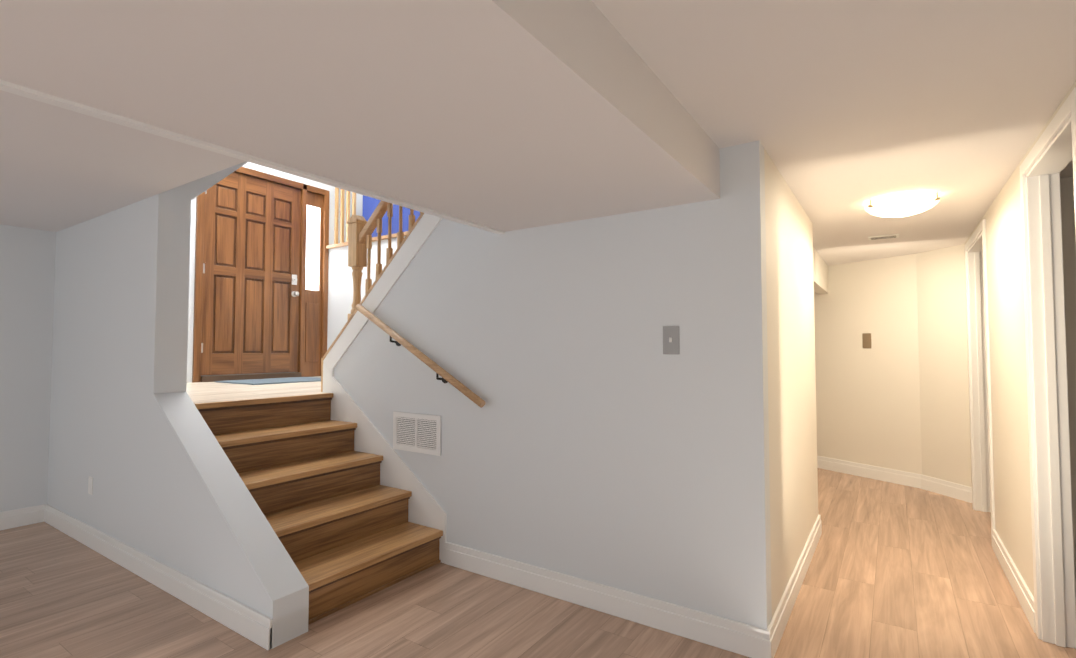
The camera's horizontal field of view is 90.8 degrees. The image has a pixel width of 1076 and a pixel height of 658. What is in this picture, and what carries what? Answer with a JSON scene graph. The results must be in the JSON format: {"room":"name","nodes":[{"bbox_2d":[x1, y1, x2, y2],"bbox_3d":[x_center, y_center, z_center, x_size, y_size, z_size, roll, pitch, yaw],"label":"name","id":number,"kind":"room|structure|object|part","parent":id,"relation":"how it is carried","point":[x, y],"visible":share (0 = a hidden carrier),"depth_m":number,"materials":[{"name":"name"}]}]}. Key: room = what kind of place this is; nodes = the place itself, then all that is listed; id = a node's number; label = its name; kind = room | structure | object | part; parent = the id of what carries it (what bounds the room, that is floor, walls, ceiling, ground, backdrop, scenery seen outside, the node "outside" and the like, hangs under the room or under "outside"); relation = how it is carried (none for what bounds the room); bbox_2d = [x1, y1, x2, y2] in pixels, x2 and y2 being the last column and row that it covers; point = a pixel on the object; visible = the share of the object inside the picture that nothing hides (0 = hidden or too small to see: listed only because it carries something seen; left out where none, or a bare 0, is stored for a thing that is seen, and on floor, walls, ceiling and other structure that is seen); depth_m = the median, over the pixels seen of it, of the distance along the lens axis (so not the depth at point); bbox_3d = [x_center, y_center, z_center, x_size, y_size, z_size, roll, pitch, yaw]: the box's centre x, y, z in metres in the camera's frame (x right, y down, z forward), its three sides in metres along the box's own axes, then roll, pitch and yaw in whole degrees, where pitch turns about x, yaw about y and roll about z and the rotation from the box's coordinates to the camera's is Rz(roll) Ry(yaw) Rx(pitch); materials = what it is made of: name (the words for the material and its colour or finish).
{"room":"finished basement","nodes":[
{"label":"finished basement","id":0,"kind":"room"},
{"bbox_2d":[0,224,55,511],"bbox_3d":[-5.590,0.281,1.880,0.110,2.320,5.840,-1,-3,34],"label":"wall","id":1,"kind":"structure","parent":0,"point":[27,269],"depth_m":4.15,"materials":[{"name":"white paint"}]},
{"bbox_2d":[0,504,44,517],"bbox_3d":[-5.542,1.371,1.799,0.014,0.135,5.826,-1,-3,34],"label":"baseboard","id":2,"kind":"structure","parent":1,"relation":"attached to","point":[22,510],"depth_m":4.11,"materials":[{"name":"white paint"}]},
{"bbox_2d":[0,509,44,530],"bbox_3d":[-5.539,1.390,1.796,0.020,0.097,5.826,-1,-3,34],"label":"plinth","id":3,"kind":"object","parent":1,"relation":"attached to","point":[19,520],"visible":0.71,"depth_m":4.10,"materials":[{"name":"white paint"}]},
{"bbox_2d":[0,90,244,231],"bbox_3d":[-4.126,-1.040,0.950,3.900,0.250,5.840,-1,-3,34],"label":"ceiling","id":4,"kind":"structure","parent":0,"point":[61,168],"depth_m":2.73,"materials":[{"name":"white paint"}]},
{"bbox_2d":[47,182,308,648],"bbox_3d":[-2.666,-0.996,3.594,3.610,5.000,0.180,-1,-3,34],"label":"wall","id":5,"kind":"structure","parent":0,"point":[132,435],"depth_m":3.32,"materials":[{"name":"white paint"}]},
{"bbox_2d":[88,476,92,494],"bbox_3d":[-3.139,1.098,3.719,0.072,0.120,0.007,-1,-3,34],"label":"electrical outlet plate","id":6,"kind":"object","parent":5,"relation":"attached to","point":[90,485],"visible":0.98,"depth_m":3.71,"materials":[{"name":"white plastic"}]},
{"bbox_2d":[44,504,271,649],"bbox_3d":[-2.574,1.447,3.321,3.255,0.097,0.020,-1,-3,34],"label":"baseboard","id":7,"kind":"structure","parent":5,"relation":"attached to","point":[254,631],"depth_m":2.95,"materials":[{"name":"white paint"}]},
{"bbox_2d":[191,161,247,199],"bbox_3d":[-2.026,-1.248,3.814,0.110,0.880,0.880,-1,-3,34],"label":"wall","id":8,"kind":"structure","parent":0,"point":[201,185],"depth_m":3.50,"materials":[{"name":"white paint"}]},
{"bbox_2d":[186,376,325,403],"bbox_3d":[-2.392,0.650,4.951,2.270,0.250,2.480,-1,-3,34],"label":"floor","id":9,"kind":"structure","parent":0,"point":[202,392],"depth_m":4.33,"materials":[{"name":"beige tile"}]},
{"bbox_2d":[215,377,320,384],"bbox_3d":[-2.700,0.542,5.583,0.740,0.014,0.980,-1,-3,34],"label":"door mat","id":10,"kind":"object","parent":9,"relation":"on","point":[277,380],"visible":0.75,"depth_m":5.46,"materials":[{"name":"fabric"}]},
{"bbox_2d":[187,162,362,382],"bbox_3d":[-3.209,-1.299,5.943,0.110,4.220,3.460,-1,-3,34],"label":"wall","id":11,"kind":"structure","parent":0,"point":[191,292],"depth_m":6.02,"materials":[{"name":"white paint"}]},
{"bbox_2d":[201,172,300,375],"bbox_3d":[-3.147,-0.601,5.906,0.115,2.189,1.080,-1,-3,34],"label":"front door","id":12,"kind":"structure","parent":11,"relation":"in","point":[250,302],"depth_m":5.88,"materials":[{"name":"brown wood"}]},
{"bbox_3d":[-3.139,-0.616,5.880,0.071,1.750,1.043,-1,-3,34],"label":"front door knob","id":13,"kind":"part","parent":12,"relation":"part of","materials":[{"name":"brown wood"}]},
{"bbox_2d":[192,167,328,382],"bbox_3d":[-3.089,-0.600,6.041,0.152,2.330,1.520,-1,-3,34],"label":"door frame","id":14,"kind":"structure","parent":11,"relation":"attached to","point":[313,323],"depth_m":6.38,"materials":[{"name":"brown wood"}]},
{"bbox_2d":[306,205,319,290],"bbox_3d":[-2.787,-0.997,6.546,0.010,1.040,0.190,-1,-3,34],"label":"window","id":15,"kind":"structure","parent":11,"relation":"in","point":[312,246],"depth_m":6.55,"materials":[{"name":"white glass"}]},
{"bbox_2d":[0,0,719,231],"bbox_3d":[-1.633,-0.956,-0.023,1.322,0.490,7.000,-1,-3,34],"label":"ceiling","id":16,"kind":"structure","parent":0,"point":[506,115],"depth_m":1.49,"materials":[{"name":"white paint"}]},
{"bbox_2d":[327,236,404,349],"bbox_3d":[-0.787,-0.251,5.470,4.400,1.590,0.110,-1,-3,34],"label":"wall","id":17,"kind":"structure","parent":0,"point":[340,289],"depth_m":6.49,"materials":[{"name":"white paint"}]},
{"bbox_2d":[326,231,407,248],"bbox_3d":[-0.790,-1.066,5.496,4.400,0.040,0.180,-1,-3,34],"label":"trim","id":18,"kind":"structure","parent":17,"relation":"on","point":[383,237],"depth_m":6.14,"materials":[{"name":"brown wood"}]},
{"bbox_2d":[334,187,355,243],"bbox_3d":[-2.393,-1.513,6.585,0.518,0.935,0.060,-1,-3,34],"label":"balustrade","id":19,"kind":"object","parent":18,"relation":"on","point":[342,212],"visible":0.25,"depth_m":6.60,"materials":[{"name":"brown wood"}]},
{"bbox_2d":[362,195,419,236],"bbox_3d":[-1.482,-1.645,6.065,1.560,1.160,0.040,-1,-3,34],"label":"wall panel","id":20,"kind":"object","parent":18,"relation":"on","point":[370,204],"visible":0.07,"depth_m":6.22,"materials":[{"name":"blue paint"}]},
{"bbox_2d":[0,468,1075,657],"bbox_3d":[-0.266,1.518,2.582,8.400,0.100,13.000,-1,-3,34],"label":"floor","id":21,"kind":"structure","parent":0,"point":[894,570],"depth_m":2.77,"materials":[{"name":"laminate"}]},
{"bbox_2d":[195,393,442,624],"bbox_3d":[-1.372,0.981,3.345,1.195,1.030,0.962,-1,-3,34],"label":"stairs","id":22,"kind":"structure","parent":21,"relation":"on","point":[334,512],"depth_m":3.29,"materials":[{"name":"brown wood"}]},
{"bbox_2d":[444,520,821,657],"bbox_3d":[0.753,1.459,3.660,1.940,0.097,1.960,-1,-3,34],"label":"baseboard","id":23,"kind":"structure","parent":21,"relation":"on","point":[741,643],"depth_m":2.71,"materials":[{"name":"white paint"}]},
{"bbox_2d":[334,141,771,628],"bbox_3d":[-0.305,-0.074,3.335,3.235,3.138,0.110,-1,-3,34],"label":"wall","id":24,"kind":"structure","parent":0,"point":[599,437],"depth_m":2.81,"materials":[{"name":"white paint"}]},
{"bbox_2d":[0,80,504,233],"bbox_3d":[-2.164,-0.692,0.322,0.045,0.012,6.999,-1,-3,34],"label":"trim","id":25,"kind":"structure","parent":24,"relation":"attached to","point":[16,89],"depth_m":1.82,"materials":[{"name":"white paint"}]},
{"bbox_2d":[321,212,423,391],"bbox_3d":[-0.813,-0.585,3.694,2.057,2.124,0.138,-1,-3,34],"label":"trim","id":26,"kind":"structure","parent":24,"relation":"on","point":[376,280],"depth_m":3.89,"materials":[{"name":"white wood"}]},
{"bbox_2d":[347,214,366,319],"bbox_3d":[-1.388,-0.451,4.073,0.120,0.851,0.120,-1,-3,34],"label":"newel post","id":27,"kind":"object","parent":26,"relation":"on","point":[357,256],"visible":0.79,"depth_m":4.04,"materials":[{"name":"brown wood"}]},
{"bbox_2d":[365,235,371,294],"bbox_3d":[-1.275,-0.456,3.998,0.032,0.505,0.032,-1,-3,34],"label":"baluster","id":28,"kind":"object","parent":26,"relation":"on","point":[368,284],"depth_m":3.99,"materials":[{"name":"brown wood"}]},
{"bbox_2d":[376,219,381,278],"bbox_3d":[-1.179,-0.563,3.938,0.032,0.505,0.032,-1,-3,34],"label":"baluster","id":29,"kind":"object","parent":26,"relation":"on","point":[379,221],"depth_m":3.93,"materials":[{"name":"brown wood"}]},
{"bbox_2d":[386,203,392,263],"bbox_3d":[-1.085,-0.670,3.879,0.032,0.505,0.032,-1,-3,34],"label":"baluster","id":30,"kind":"object","parent":26,"relation":"on","point":[389,252],"depth_m":3.87,"materials":[{"name":"brown wood"}]},
{"bbox_2d":[397,206,403,247],"bbox_3d":[-0.989,-0.777,3.819,0.032,0.505,0.032,-1,-3,34],"label":"baluster","id":31,"kind":"object","parent":26,"relation":"on","point":[400,235],"depth_m":3.81,"materials":[{"name":"brown wood"}]},
{"bbox_2d":[408,209,414,231],"bbox_3d":[-0.893,-0.885,3.758,0.032,0.505,0.032,-1,-3,34],"label":"baluster","id":32,"kind":"object","parent":26,"relation":"on","point":[411,217],"depth_m":3.74,"materials":[{"name":"brown wood"}]},
{"bbox_2d":[359,200,387,243],"bbox_3d":[-0.713,-1.393,3.657,1.517,1.446,0.066,-1,-3,34],"label":"handrail","id":33,"kind":"object","parent":32,"relation":"on","point":[379,212],"visible":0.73,"depth_m":3.96,"materials":[{"name":"brown wood"}]},
{"bbox_2d":[323,213,441,375],"bbox_3d":[-0.793,-0.580,3.607,2.143,2.108,0.012,-1,-3,34],"label":"trim","id":34,"kind":"structure","parent":24,"relation":"attached to","point":[418,236],"depth_m":3.79,"materials":[{"name":"white paint"}]},
{"bbox_2d":[323,365,446,562],"bbox_3d":[-1.137,0.889,3.781,1.315,1.245,0.014,-1,-3,34],"label":"trim","id":35,"kind":"structure","parent":24,"relation":"attached to","point":[425,508],"depth_m":3.71,"materials":[{"name":"white paint"}]},
{"bbox_2d":[393,411,440,455],"bbox_3d":[-0.819,0.700,3.576,0.450,0.258,0.012,-1,-3,34],"label":"air vent","id":36,"kind":"object","parent":24,"relation":"in","point":[417,433],"visible":1,"depth_m":3.56,"materials":[{"name":"grey metal"}]},
{"bbox_2d":[355,304,484,407],"bbox_3d":[-0.802,0.145,3.532,1.192,0.678,0.100,-1,-3,34],"label":"handrail","id":37,"kind":"object","parent":24,"relation":"attached to","point":[446,376],"visible":1,"depth_m":3.44,"materials":[{"name":"brown wood"}]},
{"bbox_2d":[663,326,679,353],"bbox_3d":[0.654,0.055,2.612,0.084,0.140,0.015,-1,-3,34],"label":"light switch","id":38,"kind":"object","parent":24,"relation":"attached to","point":[671,345],"visible":1,"depth_m":2.61,"materials":[{"name":"grey"}]},
{"bbox_2d":[764,149,817,617],"bbox_3d":[1.533,0.332,3.258,0.110,2.320,1.830,-1,-3,34],"label":"wall","id":39,"kind":"structure","parent":0,"point":[793,475],"depth_m":2.97,"materials":[{"name":"beige paint"}]},
{"bbox_2d":[768,515,819,639],"bbox_3d":[1.550,1.421,3.131,0.014,0.135,1.954,-1,-3,34],"label":"baseboard","id":40,"kind":"structure","parent":39,"relation":"attached to","point":[776,616],"depth_m":2.81,"materials":[{"name":"white paint"}]},
{"bbox_2d":[813,247,828,294],"bbox_3d":[2.648,-0.598,5.159,0.110,0.320,2.510,-1,-3,34],"label":"wall","id":41,"kind":"structure","parent":0,"point":[820,265],"depth_m":5.46,"materials":[{"name":"beige paint"}]},
{"bbox_2d":[591,0,1075,265],"bbox_3d":[1.905,-1.030,1.225,3.178,0.250,13.000,-1,-3,34],"label":"ceiling","id":42,"kind":"structure","parent":0,"point":[844,112],"depth_m":1.95,"materials":[{"name":"white paint"}]},
{"bbox_2d":[868,234,898,239],"bbox_3d":[2.917,-0.776,4.480,0.220,0.012,0.120,-1,-3,34],"label":"ceiling vent","id":43,"kind":"object","parent":42,"relation":"in","point":[883,236],"visible":1,"depth_m":4.47,"materials":[{"name":"white plastic"}]},
{"bbox_2d":[865,192,939,216],"bbox_3d":[2.319,-0.772,3.386,0.400,0.101,0.408,-1,-3,34],"label":"ceiling light","id":44,"kind":"object","parent":42,"relation":"attached to","point":[903,206],"visible":1,"depth_m":3.28,"materials":[{"name":"white glass"}]},
{"bbox_2d":[814,254,921,473],"bbox_3d":[3.203,0.447,6.331,0.110,2.320,2.442,1,-2,-30],"label":"wall","id":45,"kind":"structure","parent":0,"point":[867,406],"depth_m":5.65,"materials":[{"name":"beige paint"}]},
{"bbox_2d":[862,333,870,347],"bbox_3d":[3.520,0.127,5.681,0.014,0.160,0.090,1,-2,-31],"label":"light switch","id":46,"kind":"object","parent":45,"relation":"attached to","point":[866,339],"visible":1,"depth_m":5.68,"materials":[{"name":"brown metal"}]},
{"bbox_2d":[817,459,920,488],"bbox_3d":[3.147,1.556,6.257,0.020,0.097,2.442,1,-2,-30],"label":"plinth","id":47,"kind":"object","parent":45,"relation":"attached to","point":[877,475],"visible":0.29,"depth_m":5.60,"materials":[{"name":"white paint"}]},
{"bbox_2d":[817,456,921,477],"bbox_3d":[3.149,1.537,6.259,0.014,0.135,2.442,1,-2,-30],"label":"baseboard","id":48,"kind":"structure","parent":45,"relation":"attached to","point":[899,472],"depth_m":5.61,"materials":[{"name":"white paint"}]},
{"bbox_2d":[916,244,970,486],"bbox_3d":[3.884,0.396,4.986,0.110,2.320,0.566,0,-2,-11],"label":"wall","id":49,"kind":"structure","parent":0,"point":[943,378],"depth_m":5.00,"materials":[{"name":"beige paint"}]},
{"bbox_2d":[921,475,971,491],"bbox_3d":[3.824,1.488,4.933,0.014,0.135,0.566,0,-2,-11],"label":"baseboard","id":50,"kind":"structure","parent":49,"relation":"attached to","point":[951,484],"depth_m":4.94,"materials":[{"name":"white paint"}]},
{"bbox_2d":[921,479,971,502],"bbox_3d":[3.821,1.507,4.931,0.020,0.097,0.566,0,-2,-11],"label":"plinth","id":51,"kind":"object","parent":49,"relation":"attached to","point":[950,491],"visible":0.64,"depth_m":4.94,"materials":[{"name":"white paint"}]},
{"bbox_2d":[968,216,983,239],"bbox_3d":[3.489,-0.743,4.146,0.110,0.105,1.007,-1,-3,34],"label":"wall","id":52,"kind":"structure","parent":0,"point":[976,227],"depth_m":4.11,"materials":[{"name":"beige paint"}]},
{"bbox_2d":[964,154,1033,596],"bbox_3d":[3.178,0.346,3.640,0.110,2.320,2.725,-1,-3,34],"label":"wall","id":53,"kind":"structure","parent":0,"point":[1011,461],"depth_m":3.06,"materials":[{"name":"beige paint"}]},
{"bbox_2d":[965,219,994,537],"bbox_3d":[3.484,0.385,4.107,0.130,2.277,1.131,-1,-3,34],"label":"door frame","id":54,"kind":"structure","parent":53,"relation":"attached to","point":[981,440],"depth_m":4.50,"materials":[{"name":"white paint"}]},
{"bbox_2d":[992,529,1034,632],"bbox_3d":[2.761,1.419,3.093,0.020,0.135,1.290,-1,-3,34],"label":"baseboard","id":55,"kind":"structure","parent":53,"relation":"attached to","point":[1026,606],"depth_m":2.96,"materials":[{"name":"white paint"}]},
{"bbox_2d":[1019,87,1075,648],"bbox_3d":[2.181,0.313,2.160,0.130,2.277,0.969,-1,-3,34],"label":"door frame","id":56,"kind":"structure","parent":53,"relation":"attached to","point":[1051,155],"depth_m":2.49,"materials":[{"name":"white paint"}]},
{"bbox_2d":[1026,81,1075,156],"bbox_3d":[2.186,-0.816,2.199,0.110,0.105,0.845,-1,-3,34],"label":"wall","id":57,"kind":"structure","parent":0,"point":[1054,114],"depth_m":2.14,"materials":[{"name":"beige paint"}]},
{"bbox_2d":[1060,177,1075,596],"bbox_3d":[3.434,0.308,2.625,1.445,2.320,0.110,-1,-3,34],"label":"door","id":58,"kind":"structure","parent":0,"point":[1068,225],"depth_m":2.91,"materials":[{"name":"beige paint"}]}
]}

